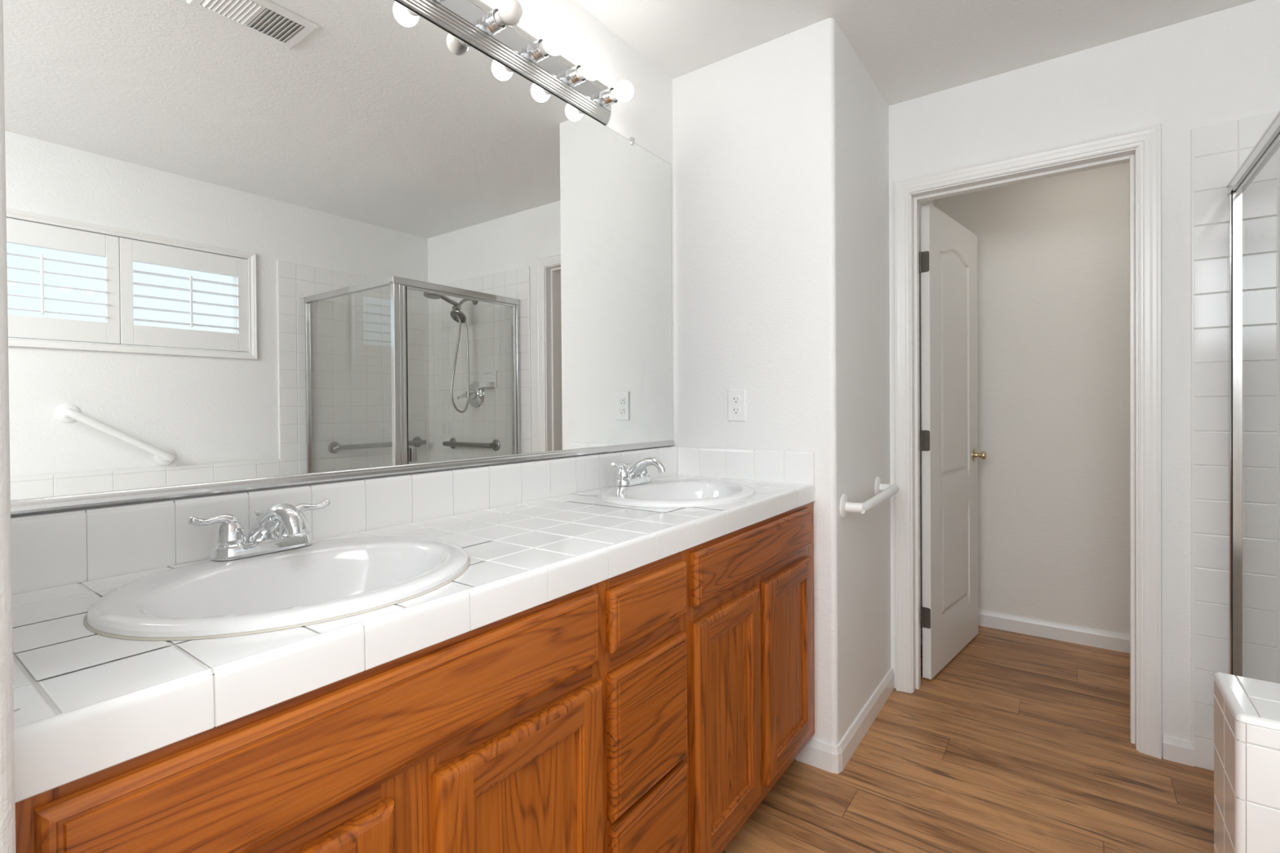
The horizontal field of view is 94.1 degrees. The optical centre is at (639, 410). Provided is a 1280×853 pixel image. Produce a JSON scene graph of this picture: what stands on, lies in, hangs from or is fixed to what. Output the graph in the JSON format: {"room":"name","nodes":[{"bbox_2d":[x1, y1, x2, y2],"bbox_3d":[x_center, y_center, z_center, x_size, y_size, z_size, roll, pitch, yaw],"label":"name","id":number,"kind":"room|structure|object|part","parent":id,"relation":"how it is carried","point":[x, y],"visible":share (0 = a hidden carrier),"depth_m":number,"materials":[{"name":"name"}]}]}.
{"room":"bathroom","nodes":[
{"label":"bathroom","id":0,"kind":"room"},
{"bbox_2d":[0,0,15,852],"bbox_3d":[-0.782,-0.028,0.593,0.720,2.423,0.125,0,1,36],"label":"wall","id":1,"kind":"structure","parent":0,"point":[7,801],"depth_m":0.43,"materials":[{"name":"white paint"}]},
{"bbox_2d":[10,0,675,583],"bbox_3d":[-0.452,-0.037,1.561,0.114,2.423,1.829,0,1,36],"label":"wall","id":2,"kind":"structure","parent":0,"point":[646,119],"depth_m":1.98,"materials":[{"name":"white paint"}]},
{"bbox_2d":[3,0,674,514],"bbox_3d":[-0.409,-0.396,1.513,0.013,1.068,1.800,0,1,36],"label":"wall mirror","id":3,"kind":"object","parent":2,"relation":"attached to","point":[251,244],"visible":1,"depth_m":1.16,"materials":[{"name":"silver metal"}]},
{"bbox_2d":[395,0,633,125],"bbox_3d":[-0.397,-0.981,1.423,0.139,0.126,1.152,0,1,36],"label":"vanity light bar","id":4,"kind":"object","parent":2,"relation":"attached to","point":[495,33],"visible":1,"depth_m":1.59,"materials":[{"name":"silver metal"}]},
{"bbox_2d":[481,0,523,35],"bbox_3d":[-0.339,-0.982,1.480,0.110,0.060,0.060,0,1,36],"label":"bulb","id":5,"kind":"object","parent":4,"relation":"attached to","point":[508,12],"depth_m":1.47,"materials":[{"name":"white glass"}]},
{"bbox_3d":[-0.431,-0.981,1.448,0.004,0.052,1.143,0,1,36],"label":"plate","id":6,"kind":"part","parent":4,"relation":"part of","materials":[{"name":"silver metal"}]},
{"bbox_2d":[527,29,565,62],"bbox_3d":[-0.249,-0.983,1.603,0.110,0.060,0.060,0,1,36],"label":"bulb","id":7,"kind":"object","parent":4,"relation":"attached to","point":[553,42],"depth_m":1.59,"materials":[{"name":"white glass"}]},
{"bbox_2d":[565,56,602,86],"bbox_3d":[-0.159,-0.985,1.726,0.110,0.060,0.060,0,1,36],"label":"bulb","id":8,"kind":"object","parent":4,"relation":"attached to","point":[591,68],"depth_m":1.72,"materials":[{"name":"white glass"}]},
{"bbox_2d":[599,80,633,106],"bbox_3d":[-0.070,-0.986,1.850,0.110,0.060,0.060,0,1,36],"label":"bulb","id":9,"kind":"object","parent":4,"relation":"attached to","point":[623,91],"depth_m":1.84,"materials":[{"name":"white glass"}]},
{"bbox_2d":[672,17,934,745],"bbox_3d":[0.874,-0.057,2.865,0.724,2.423,1.842,0,1,36],"label":"wall","id":10,"kind":"structure","parent":0,"point":[780,145],"depth_m":2.06,"materials":[{"name":"white paint"}]},
{"bbox_2d":[727,388,746,421],"bbox_3d":[0.342,-0.021,2.109,0.070,0.115,0.008,0,1,36],"label":"wall outlet","id":11,"kind":"object","parent":10,"relation":"attached to","point":[736,397],"visible":1,"depth_m":2.10,"materials":[{"name":"white plastic"}]},
{"bbox_2d":[731,395,740,403],"bbox_3d":[0.340,-0.040,2.107,0.034,0.028,0.002,0,1,36],"label":"receptacle","id":12,"kind":"object","parent":11,"relation":"attached to","point":[735,399],"depth_m":2.11,"materials":[{"name":"white plastic"}]},
{"bbox_2d":[731,406,740,414],"bbox_3d":[0.341,-0.001,2.107,0.034,0.028,0.002,0,1,36],"label":"receptacle","id":13,"kind":"object","parent":11,"relation":"attached to","point":[735,410],"depth_m":2.11,"materials":[{"name":"white plastic"}]},
{"bbox_2d":[795,666,894,773],"bbox_3d":[0.790,1.118,2.234,0.146,0.085,0.722,0,1,36],"label":"baseboard","id":14,"kind":"structure","parent":10,"relation":"attached to","point":[827,757],"depth_m":1.98,"materials":[{"name":"white wood"}]},
{"bbox_2d":[840,476,899,519],"bbox_3d":[0.834,0.308,2.124,0.082,0.099,0.507,0,1,36],"label":"grab bar","id":15,"kind":"object","parent":10,"relation":"attached to","point":[883,492],"visible":1,"depth_m":1.99,"materials":[{"name":"white"}]},
{"bbox_3d":[0.834,0.308,2.123,0.081,0.048,0.457,0,1,36],"label":"rail","id":16,"kind":"part","parent":15,"relation":"part of","materials":[{"name":"white"}]},
{"bbox_2d":[574,0,1256,106],"bbox_3d":[0.721,-1.282,0.828,2.877,0.060,5.292,0,1,36],"label":"ceiling","id":17,"kind":"structure","parent":0,"point":[909,49],"depth_m":1.96,"materials":[{"name":"white paint"}]},
{"bbox_2d":[721,626,1214,852],"bbox_3d":[0.739,1.196,0.846,2.877,0.050,5.292,0,1,36],"label":"floor","id":18,"kind":"structure","parent":0,"point":[1020,743],"depth_m":1.88,"materials":[{"name":"laminate"}]},
{"bbox_2d":[15,501,814,852],"bbox_3d":[-0.168,0.739,1.364,0.539,0.867,1.826,0,1,36],"label":"vanity cabinet","id":19,"kind":"object","parent":18,"relation":"on","point":[654,707],"visible":0.94,"depth_m":0.93,"materials":[{"name":"brown wood"}]},
{"bbox_3d":[-0.282,0.384,0.766,0.018,0.124,0.702,0,1,36],"label":"false drawer","id":20,"kind":"part","parent":19,"relation":"part of","materials":[{"name":"brown wood"}]},
{"bbox_3d":[-0.394,0.759,0.611,0.018,0.554,0.312,0,1,36],"label":"cabinet door","id":21,"kind":"part","parent":19,"relation":"part of","materials":[{"name":"brown wood"}]},
{"bbox_2d":[10,445,815,803],"bbox_3d":[-0.181,0.223,1.367,0.537,0.163,1.827,0,1,36],"label":"countertop","id":22,"kind":"structure","parent":19,"relation":"on","point":[89,703],"depth_m":0.90,"materials":[{"name":"white tile"}]},
{"bbox_2d":[186,498,330,560],"bbox_3d":[-0.636,0.196,1.021,0.169,0.087,0.169,0,0,-6],"label":"faucet","id":23,"kind":"object","parent":22,"relation":"on","point":[230,541],"visible":1,"depth_m":0.98,"materials":[{"name":"silver metal"}]},
{"bbox_3d":[-0.686,0.195,0.967,0.048,0.058,0.083,0,1,36],"label":"handle","id":24,"kind":"part","parent":23,"relation":"part of","materials":[{"name":"silver metal"}]},
{"bbox_3d":[-0.661,0.200,1.034,0.016,0.056,0.016,0,1,36],"label":"lift rod","id":25,"kind":"part","parent":23,"relation":"part of","materials":[{"name":"silver metal"}]},
{"bbox_3d":[-0.646,0.230,1.023,0.053,0.021,0.155,0,1,36],"label":"plate","id":26,"kind":"part","parent":23,"relation":"part of","materials":[{"name":"silver metal"}]},
{"bbox_3d":[-0.605,0.191,0.993,0.144,0.077,0.058,0,1,36],"label":"spout","id":27,"kind":"part","parent":23,"relation":"part of","materials":[{"name":"silver metal"}]},
{"bbox_3d":[-0.606,0.193,1.078,0.048,0.058,0.083,0,1,36],"label":"handle","id":28,"kind":"part","parent":23,"relation":"part of","materials":[{"name":"silver metal"}]},
{"bbox_2d":[83,536,470,675],"bbox_3d":[-0.506,0.321,0.906,0.440,0.162,0.500,0,1,36],"label":"sink","id":29,"kind":"object","parent":22,"relation":"in","point":[321,581],"visible":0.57,"depth_m":0.90,"materials":[{"name":"white ceramic"}]},
{"bbox_2d":[610,457,666,486],"bbox_3d":[-0.018,0.185,1.871,0.169,0.087,0.169,-1,0,-11],"label":"faucet","id":30,"kind":"object","parent":22,"relation":"on","point":[638,473],"visible":1,"depth_m":1.83,"materials":[{"name":"silver metal"}]},
{"bbox_3d":[-0.063,0.184,1.824,0.048,0.058,0.083,0,1,36],"label":"handle","id":31,"kind":"part","parent":30,"relation":"part of","materials":[{"name":"silver metal"}]},
{"bbox_3d":[-0.038,0.189,1.891,0.016,0.056,0.016,0,1,36],"label":"lift rod","id":32,"kind":"part","parent":30,"relation":"part of","materials":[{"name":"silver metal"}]},
{"bbox_3d":[-0.022,0.219,1.880,0.053,0.021,0.155,0,1,36],"label":"plate","id":33,"kind":"part","parent":30,"relation":"part of","materials":[{"name":"silver metal"}]},
{"bbox_3d":[0.018,0.182,1.935,0.048,0.058,0.083,0,1,36],"label":"handle","id":34,"kind":"part","parent":30,"relation":"part of","materials":[{"name":"silver metal"}]},
{"bbox_3d":[0.018,0.180,1.850,0.144,0.077,0.058,0,1,36],"label":"spout","id":35,"kind":"part","parent":30,"relation":"part of","materials":[{"name":"silver metal"}]},
{"bbox_2d":[599,479,755,507],"bbox_3d":[0.112,0.310,1.756,0.440,0.162,0.500,0,1,36],"label":"sink","id":36,"kind":"object","parent":22,"relation":"in","point":[673,493],"visible":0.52,"depth_m":1.82,"materials":[{"name":"white ceramic"}]},
{"bbox_3d":[-0.168,0.755,0.922,0.018,0.554,0.337,0,1,36],"label":"cabinet door","id":37,"kind":"part","parent":19,"relation":"part of","materials":[{"name":"brown wood"}]},
{"bbox_3d":[-0.170,0.755,0.924,0.004,0.460,0.243,0,1,36],"label":"door panel","id":38,"kind":"part","parent":19,"relation":"part of","materials":[{"name":"brown wood"}]},
{"bbox_3d":[0.021,0.383,1.183,0.018,0.113,0.256,0,1,36],"label":"drawer","id":39,"kind":"part","parent":19,"relation":"part of","materials":[{"name":"brown wood"}]},
{"bbox_3d":[0.023,0.613,1.184,0.018,0.268,0.256,0,1,36],"label":"drawer","id":40,"kind":"part","parent":19,"relation":"part of","materials":[{"name":"brown wood"}]},
{"bbox_3d":[0.025,0.895,1.186,0.018,0.268,0.256,0,1,36],"label":"drawer","id":41,"kind":"part","parent":19,"relation":"part of","materials":[{"name":"brown wood"}]},
{"bbox_3d":[0.219,0.747,1.454,0.018,0.556,0.328,0,1,36],"label":"cabinet door","id":42,"kind":"part","parent":19,"relation":"part of","materials":[{"name":"brown wood"}]},
{"bbox_3d":[0.216,0.747,1.456,0.004,0.462,0.234,0,1,36],"label":"door panel","id":43,"kind":"part","parent":19,"relation":"part of","materials":[{"name":"brown wood"}]},
{"bbox_3d":[0.330,0.371,1.607,0.018,0.120,0.712,0,1,36],"label":"false drawer","id":44,"kind":"part","parent":19,"relation":"part of","materials":[{"name":"brown wood"}]},
{"bbox_3d":[0.442,0.744,1.760,0.018,0.556,0.346,0,1,36],"label":"cabinet door","id":45,"kind":"part","parent":19,"relation":"part of","materials":[{"name":"brown wood"}]},
{"bbox_3d":[0.440,0.744,1.762,0.004,0.462,0.252,0,1,36],"label":"door panel","id":46,"kind":"part","parent":19,"relation":"part of","materials":[{"name":"brown wood"}]},
{"bbox_3d":[1.638,1.101,1.531,0.115,0.114,0.840,0,1,36],"label":"shower curb","id":47,"kind":"object","parent":18,"relation":"on","visible":0},
{"bbox_2d":[1226,110,1279,684],"bbox_3d":[1.987,0.167,1.245,0.983,1.752,0.871,0,1,36],"label":"shower enclosure","id":48,"kind":"object","parent":47,"relation":"on","point":[1253,194],"visible":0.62,"depth_m":1.64,"materials":[{"name":"clear glass"}]},
{"bbox_3d":[1.985,-0.690,1.236,0.974,0.036,0.871,0,1,36],"label":"header rail","id":49,"kind":"part","parent":48,"relation":"part of","materials":[{"name":"silver metal"}]},
{"bbox_3d":[1.620,-0.664,1.528,0.018,0.012,0.736,0,1,36],"label":"door rail","id":50,"kind":"part","parent":48,"relation":"part of","materials":[{"name":"silver metal"}]},
{"bbox_2d":[934,162,1129,634],"bbox_3d":[2.544,-0.068,2.715,2.153,2.423,0.120,0,1,36],"label":"wall","id":51,"kind":"structure","parent":0,"point":[1053,252],"depth_m":2.98,"materials":[{"name":"white paint"}]},
{"bbox_2d":[920,608,1129,653],"bbox_3d":[1.881,1.107,2.589,1.226,0.085,0.889,0,1,36],"label":"baseboard","id":52,"kind":"structure","parent":51,"relation":"attached to","point":[1117,642],"depth_m":2.98,"materials":[{"name":"white wood"}]},
{"bbox_2d":[888,0,1279,771],"bbox_3d":[1.946,-0.058,1.894,2.153,2.423,0.133,0,1,36],"label":"wall","id":53,"kind":"structure","parent":0,"point":[1222,66],"depth_m":1.95,"materials":[{"name":"white paint"}]},
{"bbox_2d":[919,202,986,679],"bbox_3d":[1.461,0.127,2.755,0.091,2.028,0.769,0,1,44],"label":"door","id":54,"kind":"structure","parent":53,"relation":"in","point":[948,255],"depth_m":2.71,"materials":[{"name":"white paint"}]},
{"bbox_3d":[1.697,0.221,2.970,0.055,0.062,0.062,0,1,44],"label":"knob","id":55,"kind":"part","parent":54,"relation":"part of","materials":[{"name":"gold metal"}]},
{"bbox_2d":[909,146,1138,751],"bbox_3d":[1.434,0.131,2.276,0.721,2.047,0.126,0,1,36],"label":"trim","id":56,"kind":"structure","parent":53,"relation":"attached to","point":[1131,155],"depth_m":2.11,"materials":[{"name":"white wood"}]},
{"bbox_2d":[893,123,1161,759],"bbox_3d":[1.392,0.104,2.218,0.832,2.103,0.018,0,1,36],"label":"trim","id":57,"kind":"structure","parent":53,"relation":"attached to","point":[1148,140],"depth_m":2.01,"materials":[{"name":"white wood"}]},
{"bbox_2d":[1162,734,1194,766],"bbox_3d":[1.770,1.117,1.959,0.076,0.075,0.013,0,1,36],"label":"baseboard","id":58,"kind":"structure","parent":53,"relation":"attached to","point":[1174,749],"depth_m":1.95,"materials":[{"name":"white wood"}]},
{"bbox_2d":[1213,672,1279,852],"bbox_3d":[1.633,0.864,0.872,1.122,0.600,0.224,0,1,36],"label":"wall","id":59,"kind":"structure","parent":0,"point":[1246,710],"depth_m":1.11,"materials":[{"name":"white tile"}]}
]}

